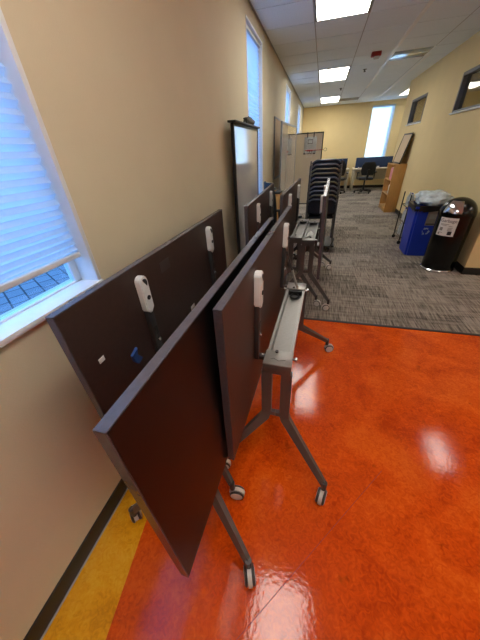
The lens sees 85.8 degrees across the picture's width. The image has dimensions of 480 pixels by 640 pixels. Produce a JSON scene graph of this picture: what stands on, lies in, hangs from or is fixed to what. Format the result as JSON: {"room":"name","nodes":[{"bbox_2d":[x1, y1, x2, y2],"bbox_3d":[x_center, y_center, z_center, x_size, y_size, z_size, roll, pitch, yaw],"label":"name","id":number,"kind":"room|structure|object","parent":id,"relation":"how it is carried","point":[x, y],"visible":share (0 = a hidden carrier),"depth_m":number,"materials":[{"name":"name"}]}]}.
{"room":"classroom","nodes":[
{"label":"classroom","id":0,"kind":"room"},
{"bbox_2d":[0,0,303,639],"bbox_3d":[0.321,-2.599,4.125,0.160,2.900,16.780,6,34,14],"label":"wall","id":1,"kind":"structure","parent":0,"point":[135,100],"depth_m":1.10,"materials":[{"name":"beige paint"}]},
{"bbox_2d":[0,7,103,347],"bbox_3d":[-0.811,-0.593,0.361,0.127,1.588,0.888,6,34,14],"label":"window","id":2,"kind":"structure","parent":1,"relation":"in","point":[83,272],"depth_m":0.89,"materials":[{"name":"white glass"}]},
{"bbox_2d":[0,63,80,292],"bbox_3d":[-0.806,-0.636,0.331,0.038,1.439,0.840,6,34,14],"label":"window blind","id":3,"kind":"object","parent":2,"relation":"attached to","point":[35,240],"visible":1,"depth_m":0.84,"materials":[{"name":"white fabric"}]},
{"bbox_2d":[23,478,127,639],"bbox_3d":[0.452,-1.366,4.789,0.015,0.100,16.580,6,34,14],"label":"baseboard","id":4,"kind":"structure","parent":1,"relation":"attached to","point":[46,616],"depth_m":1.14,"materials":[{"name":"black rubber"}]},
{"bbox_2d":[245,14,262,192],"bbox_3d":[0.163,-2.525,3.414,0.127,1.798,0.868,6,34,14],"label":"window","id":5,"kind":"structure","parent":1,"relation":"in","point":[248,22],"depth_m":3.54,"materials":[{"name":"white glass"}]},
{"bbox_2d":[246,23,259,193],"bbox_3d":[0.170,-2.525,3.412,0.038,1.752,0.820,6,34,14],"label":"window blind","id":6,"kind":"object","parent":5,"relation":"attached to","point":[253,44],"visible":0.42,"depth_m":3.21,"materials":[{"name":"white fabric"}]},
{"bbox_2d":[273,116,281,179],"bbox_3d":[0.771,-3.422,5.185,0.024,0.970,1.120,6,34,14],"label":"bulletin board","id":7,"kind":"object","parent":1,"relation":"attached to","point":[277,122],"visible":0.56,"depth_m":4.97,"materials":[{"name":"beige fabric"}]},
{"bbox_2d":[285,83,290,123],"bbox_3d":[1.092,-4.463,6.290,0.127,1.798,0.968,6,34,14],"label":"window","id":8,"kind":"structure","parent":1,"relation":"in","point":[287,86],"depth_m":6.27,"materials":[{"name":"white glass"}]},
{"bbox_2d":[285,89,289,122],"bbox_3d":[1.099,-4.463,6.287,0.038,1.752,0.920,6,34,14],"label":"window blind","id":9,"kind":"object","parent":8,"relation":"attached to","point":[287,90],"visible":0.2,"depth_m":6.12,"materials":[{"name":"white fabric"}]},
{"bbox_2d":[297,105,300,132],"bbox_3d":[1.944,-6.242,8.929,0.127,1.798,0.978,6,34,14],"label":"window","id":10,"kind":"structure","parent":1,"relation":"in","point":[298,125],"depth_m":8.95,"materials":[{"name":"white glass"}]},
{"bbox_2d":[106,319,479,639],"bbox_3d":[2.183,1.952,-0.245,6.878,0.120,6.230,6,34,14],"label":"floor","id":11,"kind":"structure","parent":0,"point":[403,562],"depth_m":1.28,"materials":[{"name":"orange concrete"}]},
{"bbox_2d":[42,489,146,639],"bbox_3d":[-0.476,1.095,1.205,0.468,0.001,2.900,6,34,14],"label":"floor strip","id":12,"kind":"object","parent":11,"relation":"on","point":[87,612],"visible":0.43,"depth_m":1.13,"materials":[{"name":"yellow concrete"}]},
{"bbox_2d":[45,209,244,499],"bbox_3d":[-0.168,0.090,1.620,0.612,1.192,1.524,5,34,12],"label":"folding table","id":13,"kind":"object","parent":11,"relation":"on","point":[108,334],"visible":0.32,"depth_m":1.06,"materials":[{"name":"brown laminate"}]},
{"bbox_2d":[229,480,244,495],"bbox_3d":[-0.018,0.879,1.345,0.082,0.112,0.029,6,34,14],"label":"caster wheel","id":14,"kind":"object","parent":13,"relation":"attached to","point":[235,490],"depth_m":1.34,"materials":[{"name":"grey plastic"}]},
{"bbox_2d":[92,217,292,588],"bbox_3d":[-0.106,0.248,1.373,0.705,1.192,1.532,7,34,15],"label":"folding table","id":15,"kind":"object","parent":11,"relation":"on","point":[164,436],"visible":0.66,"depth_m":0.67,"materials":[{"name":"brown laminate"}]},
{"bbox_2d":[128,504,138,521],"bbox_3d":[-0.532,0.947,1.291,0.028,0.112,0.081,-20,37,-24],"label":"caster wheel","id":16,"kind":"object","parent":15,"relation":"attached to","point":[133,511],"depth_m":1.25,"materials":[{"name":"grey plastic"}]},
{"bbox_2d":[245,557,252,588],"bbox_3d":[0.039,1.051,1.077,0.028,0.112,0.081,-6,33,-3],"label":"caster wheel","id":17,"kind":"object","parent":15,"relation":"attached to","point":[248,561],"depth_m":1.07,"materials":[{"name":"grey plastic"}]},
{"bbox_2d":[213,206,333,505],"bbox_3d":[0.298,0.077,1.599,0.657,1.192,1.524,8,35,17],"label":"folding table","id":18,"kind":"object","parent":11,"relation":"on","point":[257,324],"visible":0.9,"depth_m":1.24,"materials":[{"name":"brown laminate"}]},
{"bbox_2d":[268,289,304,352],"bbox_3d":[0.294,-0.008,1.548,0.124,0.050,0.790,7,35,15],"label":"cable tray","id":19,"kind":"object","parent":18,"relation":"on","point":[283,340],"depth_m":1.50,"materials":[{"name":"grey metal"}]},
{"bbox_2d":[317,480,326,504],"bbox_3d":[0.417,0.876,1.313,0.028,0.112,0.081,15,38,26],"label":"caster wheel","id":20,"kind":"object","parent":18,"relation":"attached to","point":[322,490],"depth_m":1.31,"materials":[{"name":"grey plastic"}]},
{"bbox_2d":[324,338,333,348],"bbox_3d":[0.792,0.213,2.290,0.082,0.112,0.027,-3,33,0],"label":"caster wheel","id":21,"kind":"object","parent":18,"relation":"attached to","point":[327,345],"depth_m":2.28,"materials":[{"name":"grey plastic"}]},
{"bbox_2d":[304,317,479,335],"bbox_3d":[2.985,0.219,2.213,6.478,0.006,0.030,6,34,14],"label":"trim","id":22,"kind":"structure","parent":11,"relation":"on","point":[421,329],"depth_m":2.58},
{"bbox_2d":[302,98,406,185],"bbox_3d":[5.662,-6.732,9.938,6.478,2.900,0.160,6,34,14],"label":"wall","id":23,"kind":"structure","parent":0,"point":[345,127],"depth_m":9.95,"materials":[{"name":"yellow paint"}]},
{"bbox_2d":[340,185,382,187],"bbox_3d":[5.718,-5.518,10.634,6.468,0.096,0.008,6,34,14],"label":"baseboard","id":24,"kind":"structure","parent":23,"relation":"attached to","point":[348,186],"depth_m":10.79,"materials":[{"name":"black rubber"}]},
{"bbox_2d":[250,0,479,107],"bbox_3d":[3.442,-3.479,2.523,6.788,0.200,16.780,6,34,14],"label":"ceiling","id":25,"kind":"structure","parent":0,"point":[289,25],"depth_m":3.77,"materials":[{"name":"tile"}]},
{"bbox_2d":[321,96,339,102],"bbox_3d":[2.952,-7.255,8.462,0.585,0.081,1.211,6,34,14],"label":"ceiling light","id":26,"kind":"object","parent":25,"relation":"attached to","point":[336,98],"visible":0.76,"depth_m":8.43,"materials":[{"name":"white plastic"}]},
{"bbox_2d":[319,66,349,81],"bbox_3d":[1.992,-5.253,5.492,0.585,0.081,1.211,6,34,14],"label":"ceiling light","id":27,"kind":"object","parent":25,"relation":"attached to","point":[340,73],"visible":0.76,"depth_m":5.43,"materials":[{"name":"white plastic"}]},
{"bbox_2d":[314,0,372,21],"bbox_3d":[1.033,-3.251,2.522,0.585,0.081,1.211,6,34,14],"label":"ceiling light","id":28,"kind":"object","parent":25,"relation":"attached to","point":[324,9],"visible":1,"depth_m":2.83,"materials":[{"name":"white plastic"}]},
{"bbox_2d":[339,97,358,100],"bbox_3d":[3.621,-7.345,8.571,0.600,0.030,0.600,6,34,14],"label":"ceiling vent","id":29,"kind":"object","parent":25,"relation":"in","point":[353,98],"visible":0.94,"depth_m":8.64,"materials":[{"name":"grey metal"}]},
{"bbox_2d":[248,0,479,106],"bbox_3d":[3.552,-3.342,2.455,6.740,0.026,16.580,6,34,14],"label":"trim","id":30,"kind":"structure","parent":25,"relation":"attached to","point":[253,9],"depth_m":3.61,"materials":[{"name":"paint"}]},
{"bbox_2d":[371,50,381,58],"bbox_3d":[2.254,-4.385,4.281,0.150,0.085,0.110,6,34,14],"label":"fire alarm","id":31,"kind":"object","parent":25,"relation":"attached to","point":[376,54],"visible":1,"depth_m":4.24,"materials":[{"name":"red plastic"}]},
{"bbox_2d":[366,0,433,87],"bbox_3d":[2.708,-4.780,4.767,0.052,0.008,5.600,6,34,14],"label":"trim","id":32,"kind":"structure","parent":25,"relation":"attached to","point":[430,2],"depth_m":3.63,"materials":[{"name":"white paint"}]},
{"bbox_2d":[378,54,429,98],"bbox_3d":[4.040,-6.144,6.726,0.024,0.008,5.500,6,34,14],"label":"trim","id":33,"kind":"structure","parent":25,"relation":"attached to","point":[429,54],"depth_m":5.77,"materials":[{"name":"white paint"}]},
{"bbox_2d":[400,89,408,94],"bbox_3d":[5.306,-7.011,7.866,0.585,0.081,1.211,6,34,14],"label":"ceiling light","id":34,"kind":"object","parent":25,"relation":"attached to","point":[407,90],"visible":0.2,"depth_m":8.07,"materials":[{"name":"white plastic"}]},
{"bbox_2d":[389,46,434,60],"bbox_3d":[2.931,-4.606,4.468,0.612,0.017,0.612,6,34,14],"label":"ceiling light","id":35,"kind":"object","parent":25,"relation":"attached to","point":[417,52],"visible":0.74,"depth_m":4.45,"materials":[{"name":"plastic"}]},
{"bbox_2d":[285,187,479,333],"bbox_3d":[4.380,-2.634,6.554,6.878,0.124,10.750,6,34,14],"label":"floor","id":36,"kind":"structure","parent":0,"point":[370,280],"depth_m":3.41,"materials":[{"name":"carpet"}]},
{"bbox_2d":[227,120,259,254],"bbox_3d":[0.119,-1.297,3.170,0.102,1.772,1.090,6,34,14],"label":"whiteboard","id":37,"kind":"object","parent":36,"relation":"on","point":[244,136],"visible":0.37,"depth_m":2.78,"materials":[{"name":"ceramic"}]},
{"bbox_2d":[227,120,259,128],"bbox_3d":[0.066,-2.031,2.692,0.075,0.016,1.090,6,34,14],"label":"shelf","id":38,"kind":"object","parent":37,"relation":"attached to","point":[237,123],"depth_m":2.48,"materials":[{"name":"black plastic"}]},
{"bbox_2d":[243,116,254,124],"bbox_3d":[0.102,-2.153,2.794,0.078,0.071,0.462,6,34,14],"label":"cleaning cloth","id":39,"kind":"object","parent":37,"relation":"on","point":[249,120],"visible":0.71,"depth_m":2.70,"materials":[{"name":"grey fabric"}]},
{"bbox_2d":[244,183,301,279],"bbox_3d":[0.392,-0.764,2.867,0.658,1.192,1.524,5,34,13],"label":"folding table","id":40,"kind":"object","parent":36,"relation":"on","point":[259,209],"visible":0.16,"depth_m":2.34,"materials":[{"name":"brown laminate"}]},
{"bbox_2d":[275,190,281,219],"bbox_3d":[0.628,-1.872,4.784,0.240,0.925,0.330,6,34,14],"label":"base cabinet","id":41,"kind":"object","parent":36,"relation":"on","point":[278,193],"visible":0.2,"depth_m":4.48,"materials":[{"name":"brown wood"}]},
{"bbox_2d":[264,181,301,259],"bbox_3d":[0.723,-1.602,4.166,0.698,1.140,0.660,-10,34,-9],"label":"folding table","id":42,"kind":"object","parent":36,"relation":"on","point":[266,184],"visible":0.06,"depth_m":3.85,"materials":[{"name":"black"}]},
{"bbox_2d":[279,121,296,192],"bbox_3d":[1.014,-2.901,5.405,0.158,1.916,1.680,8,35,17],"label":"whiteboard","id":43,"kind":"object","parent":36,"relation":"on","point":[288,135],"visible":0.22,"depth_m":5.00,"materials":[{"name":"ceramic"}]},
{"bbox_2d":[280,178,324,306],"bbox_3d":[0.751,-1.027,3.235,0.689,1.192,1.524,7,35,16],"label":"folding table","id":44,"kind":"object","parent":36,"relation":"on","point":[291,196],"visible":0.56,"depth_m":2.98,"materials":[{"name":"grey metal"}]},
{"bbox_2d":[292,221,307,237],"bbox_3d":[0.742,-1.110,3.182,0.124,0.050,0.790,7,35,16],"label":"cable tray","id":45,"kind":"object","parent":44,"relation":"on","point":[299,231],"depth_m":3.19,"materials":[{"name":"grey metal"}]},
{"bbox_2d":[286,178,331,310],"bbox_3d":[0.841,-0.973,3.143,0.644,1.192,1.524,7,35,16],"label":"folding table","id":46,"kind":"object","parent":36,"relation":"on","point":[309,242],"visible":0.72,"depth_m":2.84,"materials":[{"name":"grey metal"}]},
{"bbox_2d":[306,231,313,236],"bbox_3d":[0.806,-0.984,2.966,0.074,0.029,0.190,7,35,16],"label":"paper sheet","id":47,"kind":"object","parent":46,"relation":"in","point":[310,233],"visible":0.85,"depth_m":2.96,"materials":[{"name":"white paper"}]},
{"bbox_2d":[304,223,318,237],"bbox_3d":[0.852,-1.053,3.085,0.124,0.050,0.790,7,35,16],"label":"cable tray","id":48,"kind":"object","parent":46,"relation":"on","point":[310,227],"depth_m":3.17,"materials":[{"name":"grey metal"}]},
{"bbox_2d":[294,132,323,203],"bbox_3d":[1.605,-3.436,6.268,0.620,1.806,0.200,6,34,14],"label":"whiteboard","id":49,"kind":"object","parent":36,"relation":"on","point":[302,163],"visible":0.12,"depth_m":6.08,"materials":[{"name":"beige ceramic"}]},
{"bbox_2d":[303,132,326,157],"bbox_3d":[1.690,-3.927,5.784,0.519,0.477,0.292,6,34,14],"label":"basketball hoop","id":50,"kind":"object","parent":49,"relation":"hanging from","point":[309,142],"visible":1,"depth_m":5.87,"materials":[{"name":"plastic"}]},
{"bbox_2d":[317,236,334,251],"bbox_3d":[1.421,-1.416,4.649,0.498,0.228,0.648,6,34,14],"label":"chair dolly","id":51,"kind":"object","parent":36,"relation":"on","point":[327,243],"visible":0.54,"depth_m":4.49,"materials":[{"name":"black plastic"}]},
{"bbox_2d":[305,198,337,244],"bbox_3d":[1.363,-1.711,4.415,0.478,0.736,0.557,6,34,14],"label":"chair","id":52,"kind":"object","parent":51,"relation":"on","point":[313,204],"visible":0.67,"depth_m":4.13,"materials":[{"name":"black fabric"}]},
{"bbox_2d":[306,194,338,240],"bbox_3d":[1.372,-1.772,4.401,0.478,0.736,0.557,6,34,14],"label":"chair","id":53,"kind":"object","parent":52,"relation":"on","point":[314,196],"visible":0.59,"depth_m":4.06,"materials":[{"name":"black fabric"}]},
{"bbox_2d":[307,190,338,236],"bbox_3d":[1.369,-1.833,4.391,0.478,0.736,0.557,6,34,14],"label":"chair","id":54,"kind":"object","parent":53,"relation":"on","point":[313,192],"visible":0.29,"depth_m":4.01,"materials":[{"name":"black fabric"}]},
{"bbox_2d":[307,185,339,210],"bbox_3d":[1.378,-1.894,4.377,0.478,0.736,0.557,6,34,14],"label":"chair","id":55,"kind":"object","parent":54,"relation":"on","point":[332,187],"visible":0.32,"depth_m":3.99,"materials":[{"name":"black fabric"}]},
{"bbox_2d":[308,181,339,227],"bbox_3d":[1.376,-1.955,4.366,0.478,0.736,0.557,6,34,14],"label":"chair","id":56,"kind":"object","parent":55,"relation":"on","point":[320,183],"visible":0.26,"depth_m":3.98,"materials":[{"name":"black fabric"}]},
{"bbox_2d":[308,177,340,199],"bbox_3d":[1.385,-2.016,4.353,0.478,0.736,0.557,6,34,14],"label":"chair","id":57,"kind":"object","parent":56,"relation":"on","point":[316,179],"visible":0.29,"depth_m":3.96,"materials":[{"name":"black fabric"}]},
{"bbox_2d":[308,172,340,212],"bbox_3d":[1.382,-2.077,4.342,0.478,0.736,0.557,6,34,14],"label":"chair","id":58,"kind":"object","parent":57,"relation":"on","point":[327,174],"visible":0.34,"depth_m":3.95,"materials":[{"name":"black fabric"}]},
{"bbox_2d":[307,168,341,212],"bbox_3d":[1.391,-2.138,4.328,0.478,0.736,0.557,6,34,14],"label":"chair","id":59,"kind":"object","parent":58,"relation":"on","point":[317,170],"visible":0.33,"depth_m":3.94,"materials":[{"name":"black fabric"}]},
{"bbox_2d":[309,163,341,176],"bbox_3d":[1.389,-2.200,4.317,0.478,0.736,0.557,6,34,14],"label":"chair","id":60,"kind":"object","parent":59,"relation":"on","point":[328,165],"visible":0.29,"depth_m":3.93,"materials":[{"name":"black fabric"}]},
{"bbox_2d":[309,159,342,190],"bbox_3d":[1.398,-2.260,4.304,0.478,0.736,0.557,6,34,14],"label":"chair","id":61,"kind":"object","parent":60,"relation":"on","point":[318,161],"visible":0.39,"depth_m":3.91,"materials":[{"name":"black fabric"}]},
{"bbox_2d":[339,161,348,193],"bbox_3d":[3.669,-5.309,9.627,0.660,1.060,0.698,11,36,21],"label":"office chair","id":62,"kind":"object","parent":36,"relation":"on","point":[344,163],"visible":0.43,"depth_m":9.29,"materials":[{"name":"black"}]},
{"bbox_2d":[341,168,349,190],"bbox_3d":[3.567,-5.697,10.508,1.510,0.755,0.730,6,34,14],"label":"desk","id":63,"kind":"object","parent":36,"relation":"on","point":[347,169],"visible":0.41,"depth_m":10.23,"materials":[{"name":"laminate"}]},
{"bbox_2d":[339,158,347,167],"bbox_3d":[3.548,-6.174,10.236,1.310,0.340,0.060,6,34,14],"label":"privacy screen","id":64,"kind":"object","parent":63,"relation":"on","point":[343,159],"visible":0.17,"depth_m":10.04,"materials":[{"name":"blue fabric"}]},
{"bbox_2d":[353,162,376,193],"bbox_3d":[4.550,-5.165,9.378,0.660,1.000,0.698,4,34,11],"label":"office chair","id":65,"kind":"object","parent":36,"relation":"on","point":[368,168],"visible":1,"depth_m":9.05,"materials":[{"name":"black fabric"}]},
{"bbox_2d":[349,167,386,190],"bbox_3d":[5.154,-5.532,10.106,1.500,0.755,0.730,6,34,14],"label":"desk","id":66,"kind":"object","parent":36,"relation":"on","point":[381,172],"visible":0.48,"depth_m":10.21,"materials":[{"name":"laminate"}]},
{"bbox_2d":[355,156,393,167],"bbox_3d":[5.096,-6.013,9.844,1.280,0.340,0.060,6,34,14],"label":"privacy screen","id":67,"kind":"object","parent":66,"relation":"on","point":[383,161],"visible":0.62,"depth_m":9.80,"materials":[{"name":"blue fabric"}]},
{"bbox_2d":[378,163,406,211],"bbox_3d":[3.972,-3.478,6.779,0.275,1.082,0.776,6,34,14],"label":"bookcase","id":68,"kind":"object","parent":36,"relation":"on","point":[388,202],"visible":0.85,"depth_m":6.57,"materials":[{"name":"brown wood"}]},
{"bbox_2d":[393,133,413,163],"bbox_3d":[3.960,-4.179,6.303,0.151,0.610,0.760,6,34,14],"label":"framed board","id":69,"kind":"object","parent":68,"relation":"on","point":[407,137],"visible":0.89,"depth_m":6.25,"materials":[{"name":"beige paper"}]},
{"bbox_2d":[392,191,411,243],"bbox_3d":[3.085,-1.795,4.548,0.490,0.799,0.440,6,34,14],"label":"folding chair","id":70,"kind":"object","parent":36,"relation":"on","point":[402,203],"visible":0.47,"depth_m":4.62,"materials":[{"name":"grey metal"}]},
{"bbox_2d":[399,200,441,255],"bbox_3d":[2.861,-1.449,4.092,0.458,0.742,0.508,6,34,14],"label":"recycling bin","id":71,"kind":"object","parent":36,"relation":"on","point":[420,220],"visible":0.63,"depth_m":3.96,"materials":[{"name":"blue plastic"}]},
{"bbox_2d":[415,189,453,205],"bbox_3d":[2.885,-1.824,3.820,0.508,0.177,0.507,6,34,14],"label":"plastic bag","id":72,"kind":"object","parent":71,"relation":"on","point":[437,197],"visible":0.92,"depth_m":3.70,"materials":[{"name":"white plastic"}]},
{"bbox_2d":[420,197,477,272],"bbox_3d":[2.780,-1.131,3.443,0.401,0.928,0.406,6,34,14],"label":"trash can","id":73,"kind":"object","parent":36,"relation":"on","point":[455,218],"visible":1,"depth_m":3.32,"materials":[{"name":"black metal"}]},
{"bbox_2d":[438,223,452,234],"bbox_3d":[2.620,-1.155,3.294,0.014,0.129,0.148,-24,38,-28],"label":"print","id":74,"kind":"object","parent":73,"relation":"attached to","point":[443,228],"depth_m":3.29},
{"bbox_2d":[392,31,479,267],"bbox_3d":[3.731,-3.370,4.981,0.140,2.900,5.730,6,34,14],"label":"wall","id":75,"kind":"structure","parent":0,"point":[442,152],"depth_m":4.37,"materials":[{"name":"yellow paint"}]},
{"bbox_2d":[405,93,427,125],"bbox_3d":[4.076,-4.785,5.907,0.130,0.502,1.200,6,34,14],"label":"window","id":76,"kind":"structure","parent":75,"relation":"in","point":[414,102],"depth_m":6.22,"materials":[{"name":"metal"}]},
{"bbox_2d":[395,209,479,274],"bbox_3d":[5.479,-2.026,5.318,3.633,0.096,5.738,6,34,14],"label":"baseboard","id":77,"kind":"structure","parent":75,"relation":"attached to","point":[462,270],"depth_m":3.47,"materials":[{"name":"black rubber"}]},
{"bbox_2d":[449,64,479,114],"bbox_3d":[3.329,-3.240,3.588,0.130,0.512,1.330,6,34,14],"label":"window","id":78,"kind":"structure","parent":75,"relation":"in","point":[457,108],"depth_m":4.00,"materials":[{"name":"metal"}]},
{"bbox_2d":[414,73,479,121],"bbox_3d":[6.202,-4.698,6.777,3.485,2.900,0.140,6,34,14],"label":"wall","id":79,"kind":"structure","parent":0,"point":[473,97],"depth_m":6.34,"materials":[{"name":"yellow paint"}]},
{"label":"outside","id":80,"kind":"structure","parent":0,"visible":0},
{"bbox_2d":[0,265,69,314],"bbox_3d":[-13.582,-2.603,8.877,28.942,0.150,50.000,6,34,14],"label":"ground","id":81,"kind":"structure","parent":80,"point":[11,298],"depth_m":4.71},
{"bbox_3d":[5.273,-7.121,9.802,0.760,1.620,0.040,6,34,14],"label":"window","id":82,"kind":"structure","parent":0,"visible":0},
{"bbox_2d":[364,104,395,156],"bbox_3d":[5.260,-7.092,9.763,0.740,1.605,0.038,6,34,14],"label":"roller shade","id":83,"kind":"object","parent":82,"relation":"attached to","point":[382,115],"visible":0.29,"depth_m":9.73,"materials":[{"name":"white fabric"}]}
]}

